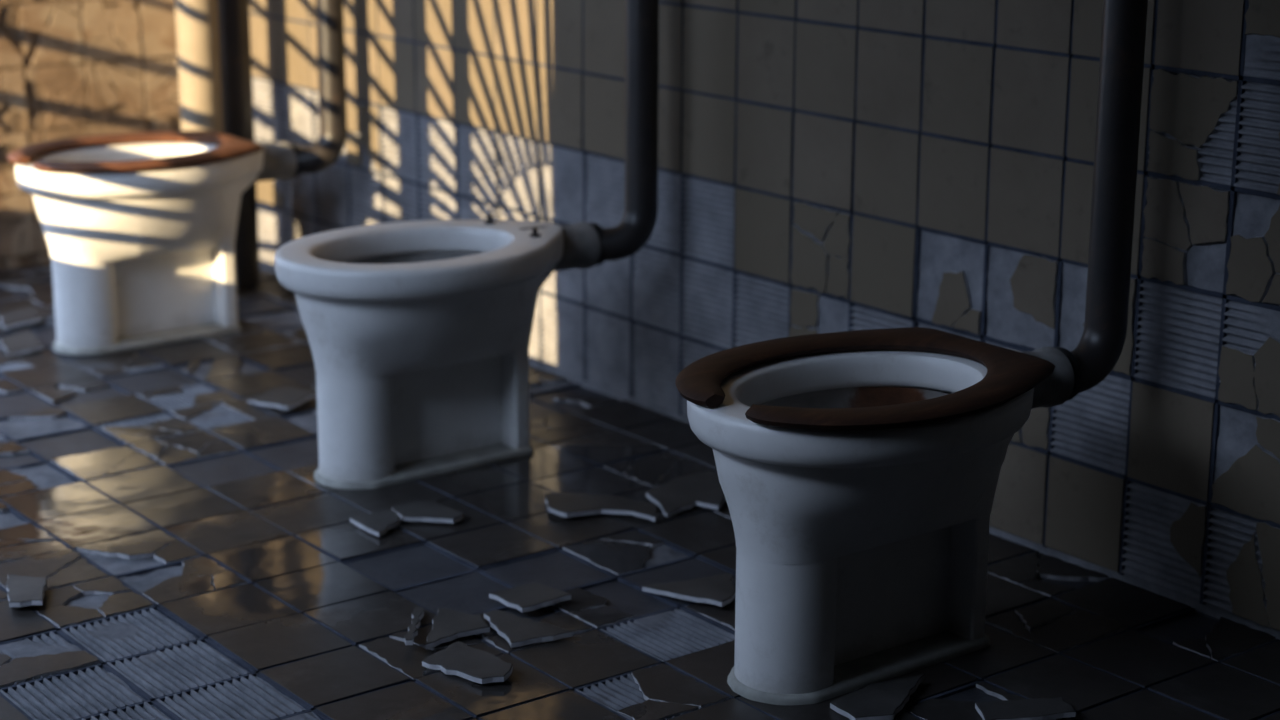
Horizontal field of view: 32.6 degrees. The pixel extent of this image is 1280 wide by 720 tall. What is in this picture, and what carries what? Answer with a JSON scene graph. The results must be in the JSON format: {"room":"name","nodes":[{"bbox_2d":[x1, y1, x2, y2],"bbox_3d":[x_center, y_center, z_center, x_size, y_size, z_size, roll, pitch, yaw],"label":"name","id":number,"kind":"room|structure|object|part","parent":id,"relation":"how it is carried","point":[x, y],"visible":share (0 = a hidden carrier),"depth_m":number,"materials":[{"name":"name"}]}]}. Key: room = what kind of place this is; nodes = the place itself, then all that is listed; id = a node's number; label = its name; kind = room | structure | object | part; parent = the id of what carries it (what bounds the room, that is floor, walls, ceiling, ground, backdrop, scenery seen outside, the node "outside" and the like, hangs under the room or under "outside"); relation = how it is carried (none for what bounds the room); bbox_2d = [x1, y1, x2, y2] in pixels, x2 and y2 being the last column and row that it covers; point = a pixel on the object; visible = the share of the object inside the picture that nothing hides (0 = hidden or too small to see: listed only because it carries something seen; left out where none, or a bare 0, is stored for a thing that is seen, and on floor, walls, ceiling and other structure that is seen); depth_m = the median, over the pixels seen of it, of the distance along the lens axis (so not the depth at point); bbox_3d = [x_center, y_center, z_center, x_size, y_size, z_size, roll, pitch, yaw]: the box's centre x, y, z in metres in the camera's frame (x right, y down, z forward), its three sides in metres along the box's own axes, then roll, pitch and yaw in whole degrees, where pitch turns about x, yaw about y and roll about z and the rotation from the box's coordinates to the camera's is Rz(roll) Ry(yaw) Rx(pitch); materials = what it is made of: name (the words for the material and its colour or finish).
{"room":"public restroom","nodes":[
{"label":"public restroom","id":0,"kind":"room"},
{"bbox_2d":[0,0,180,271],"bbox_3d":[-1.462,-1.556,4.936,1.000,2.870,0.014,-11,19,-36],"label":"wall","id":1,"kind":"structure","parent":0,"point":[69,68],"depth_m":5.25,"materials":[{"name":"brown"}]},
{"bbox_2d":[0,264,1279,719],"bbox_3d":[-0.255,0.614,2.166,3.020,0.015,6.720,-11,19,-36],"label":"floor","id":2,"kind":"structure","parent":0,"point":[181,530],"depth_m":3.25,"materials":[{"name":"tile"}]},
{"bbox_2d":[0,305,41,329],"bbox_3d":[-1.347,-0.093,4.748,0.086,0.018,0.163,-5,16,-20],"label":"shard","id":3,"kind":"object","parent":2,"relation":"on","point":[28,315],"visible":1,"depth_m":4.73,"materials":[{"name":"tile"}]},
{"bbox_2d":[0,329,43,356],"bbox_3d":[-1.287,-0.036,4.532,0.076,0.018,0.147,-7,17,-26],"label":"shard","id":4,"kind":"object","parent":2,"relation":"on","point":[22,342],"visible":1,"depth_m":4.51,"materials":[{"name":"tile"}]},
{"bbox_2d":[6,574,47,606],"bbox_3d":[-0.887,0.332,3.163,0.058,0.017,0.145,-4,15,-14],"label":"shard","id":5,"kind":"object","parent":2,"relation":"on","point":[22,591],"visible":1,"depth_m":3.15,"materials":[{"name":"tile"}]},
{"bbox_2d":[7,130,296,354],"bbox_3d":[-1.010,-0.253,4.601,0.595,0.408,0.406,-11,19,-36],"label":"toilet","id":6,"kind":"object","parent":2,"relation":"on","point":[139,228],"visible":1,"depth_m":4.49,"materials":[{"name":"white ceramic"}]},
{"bbox_3d":[-1.050,-0.433,4.521,0.493,0.019,0.406,-11,19,-36],"label":"seat","id":7,"kind":"part","parent":6,"relation":"part of","materials":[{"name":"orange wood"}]},
{"bbox_3d":[-0.816,-0.423,4.688,0.141,0.085,0.084,-9,17,-30],"label":"inlet spout","id":8,"kind":"part","parent":6,"relation":"part of","materials":[{"name":"ceramic"}]},
{"bbox_2d":[289,0,346,177],"bbox_3d":[-0.700,-1.577,4.430,0.144,2.442,0.075,-2,15,-9],"label":"pipe","id":9,"kind":"object","parent":6,"relation":"attached to","point":[330,144],"visible":0.93,"depth_m":4.69,"materials":[{"name":"metal"}]},
{"bbox_2d":[175,0,221,132],"bbox_3d":[-0.983,-1.482,4.666,0.091,2.750,0.091,-11,19,-36],"label":"standpipe","id":10,"kind":"object","parent":2,"relation":"on","point":[196,20],"visible":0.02,"depth_m":4.85,"materials":[{"name":"metal"}]},
{"bbox_2d":[217,0,260,286],"bbox_3d":[-0.919,-1.507,4.762,0.073,2.750,0.073,-11,19,-36],"label":"drain pipe","id":11,"kind":"object","parent":2,"relation":"on","point":[233,16],"visible":0.68,"depth_m":4.98,"materials":[{"name":"metal"}]},
{"bbox_2d":[248,385,316,409],"bbox_3d":[-0.673,0.071,4.142,0.119,0.017,0.102,11,18,36],"label":"shard","id":12,"kind":"object","parent":2,"relation":"on","point":[282,397],"visible":0.98,"depth_m":4.13,"materials":[{"name":"tile"}]},
{"bbox_2d":[350,509,400,536],"bbox_3d":[-0.407,0.257,3.461,0.074,0.012,0.093,-11,19,-36],"label":"shard","id":13,"kind":"object","parent":2,"relation":"on","point":[378,524],"visible":1,"depth_m":3.45,"materials":[{"name":"tile"}]},
{"bbox_2d":[404,607,423,644],"bbox_3d":[-0.313,0.368,3.028,0.016,0.021,0.154,0,15,0],"label":"shard","id":14,"kind":"object","parent":2,"relation":"on","point":[418,612],"visible":1,"depth_m":3.02,"materials":[{"name":"ceramic"}]},
{"bbox_2d":[392,499,463,523],"bbox_3d":[-0.342,0.247,3.499,0.090,0.012,0.119,-11,19,-36],"label":"shard","id":15,"kind":"object","parent":2,"relation":"on","point":[429,510],"visible":1,"depth_m":3.49,"materials":[{"name":"tile"}]},
{"bbox_2d":[274,215,600,489],"bbox_3d":[-0.362,-0.025,3.769,0.412,0.402,0.555,8,17,26],"label":"toilet","id":16,"kind":"object","parent":2,"relation":"on","point":[418,333],"visible":1,"depth_m":3.65,"materials":[{"name":"white ceramic"}]},
{"bbox_2d":[345,252,477,263],"bbox_3d":[-0.383,-0.082,3.713,0.362,0.141,0.280,-11,19,-36],"label":"water","id":17,"kind":"object","parent":16,"relation":"in","point":[350,257],"depth_m":3.83,"materials":[{"name":"clear liquid"}]},
{"bbox_3d":[-0.148,-0.197,3.849,0.141,0.085,0.084,-9,17,-30],"label":"inlet spout","id":18,"kind":"part","parent":16,"relation":"part of","materials":[{"name":"ceramic"}]},
{"bbox_2d":[589,0,658,265],"bbox_3d":[-0.032,-1.351,3.593,0.142,2.442,0.074,-3,15,-11],"label":"pipe","id":19,"kind":"object","parent":16,"relation":"attached to","point":[624,240],"visible":0.91,"depth_m":3.84,"materials":[{"name":"metal"}]},
{"bbox_2d":[426,608,489,648],"bbox_3d":[-0.249,0.371,3.030,0.084,0.014,0.143,0,15,1],"label":"shard","id":20,"kind":"object","parent":2,"relation":"on","point":[448,625],"visible":1,"depth_m":3.02,"materials":[{"name":"tile"}]},
{"bbox_2d":[422,641,512,683],"bbox_3d":[-0.225,0.405,2.900,0.073,0.016,0.138,-14,21,-43],"label":"shard","id":21,"kind":"object","parent":2,"relation":"on","point":[460,659],"visible":1,"depth_m":2.90,"materials":[{"name":"tile"}]},
{"bbox_2d":[484,609,572,647],"bbox_3d":[-0.166,0.371,3.033,0.086,0.013,0.129,-11,19,-36],"label":"shard","id":22,"kind":"object","parent":2,"relation":"on","point":[517,631],"visible":1,"depth_m":3.01,"materials":[{"name":"tile"}]},
{"bbox_2d":[489,582,570,612],"bbox_3d":[-0.158,0.340,3.145,0.080,0.016,0.094,-11,19,-36],"label":"shard","id":23,"kind":"object","parent":2,"relation":"on","point":[532,596],"visible":1,"depth_m":3.13,"materials":[{"name":"tile"}]},
{"bbox_2d":[545,493,656,521],"bbox_3d":[-0.065,0.237,3.535,0.192,0.016,0.120,2,15,5],"label":"shard","id":24,"kind":"object","parent":2,"relation":"on","point":[567,505],"visible":1,"depth_m":3.52,"materials":[{"name":"tile"}]},
{"bbox_2d":[646,470,725,517],"bbox_3d":[0.083,0.219,3.589,0.139,0.023,0.144,-5,16,-20],"label":"shard","id":25,"kind":"object","parent":2,"relation":"on","point":[703,489],"visible":0.82,"depth_m":3.58,"materials":[{"name":"tile"}]},
{"bbox_2d":[642,573,735,606],"bbox_3d":[0.086,0.338,3.157,0.138,0.016,0.114,-5,16,-18],"label":"shard","id":26,"kind":"object","parent":2,"relation":"on","point":[719,590],"visible":0.98,"depth_m":3.17,"materials":[{"name":"tile"}]},
{"bbox_2d":[675,327,1073,704],"bbox_3d":[0.326,0.200,2.922,0.595,0.408,0.406,-11,19,-36],"label":"toilet","id":27,"kind":"object","parent":2,"relation":"on","point":[858,471],"visible":1,"depth_m":2.81,"materials":[{"name":"white ceramic"}]},
{"bbox_2d":[760,386,947,407],"bbox_3d":[0.285,0.144,2.874,0.362,0.141,0.280,-11,19,-36],"label":"water","id":28,"kind":"object","parent":27,"relation":"in","point":[789,396],"depth_m":3.00,"materials":[{"name":"clear liquid"}]},
{"bbox_3d":[0.287,0.020,2.842,0.493,0.019,0.406,-11,19,-36],"label":"seat","id":29,"kind":"part","parent":27,"relation":"part of","materials":[{"name":"brown wood"}]},
{"bbox_3d":[0.520,0.030,3.010,0.141,0.085,0.084,-9,17,-30],"label":"inlet spout","id":30,"kind":"part","parent":27,"relation":"part of","materials":[{"name":"ceramic"}]},
{"bbox_2d":[1054,0,1147,400],"bbox_3d":[0.630,-1.130,2.775,0.121,2.442,0.078,-11,19,-36],"label":"pipe","id":31,"kind":"object","parent":27,"relation":"attached to","point":[1124,22],"visible":0.77,"depth_m":3.00,"materials":[{"name":"metal"}]},
{"bbox_2d":[830,674,924,719],"bbox_3d":[0.322,0.434,2.805,0.162,0.013,0.090,-11,19,-36],"label":"shard","id":32,"kind":"object","parent":2,"relation":"on","point":[883,700],"visible":1,"depth_m":2.79,"materials":[{"name":"tile"}]},
{"bbox_2d":[975,697,1075,719],"bbox_3d":[0.488,0.444,2.770,0.119,0.013,0.059,-1,15,-6],"label":"shard","id":33,"kind":"object","parent":2,"relation":"on","point":[1038,708],"visible":1,"depth_m":2.76,"materials":[{"name":"tile"}]},
{"bbox_2d":[249,0,1279,639],"bbox_3d":[0.903,-0.945,2.667,0.013,2.863,6.720,-11,19,-36],"label":"wall","id":34,"kind":"structure","parent":0,"point":[825,166],"depth_m":3.48,"materials":[{"name":"tile"}]}
]}

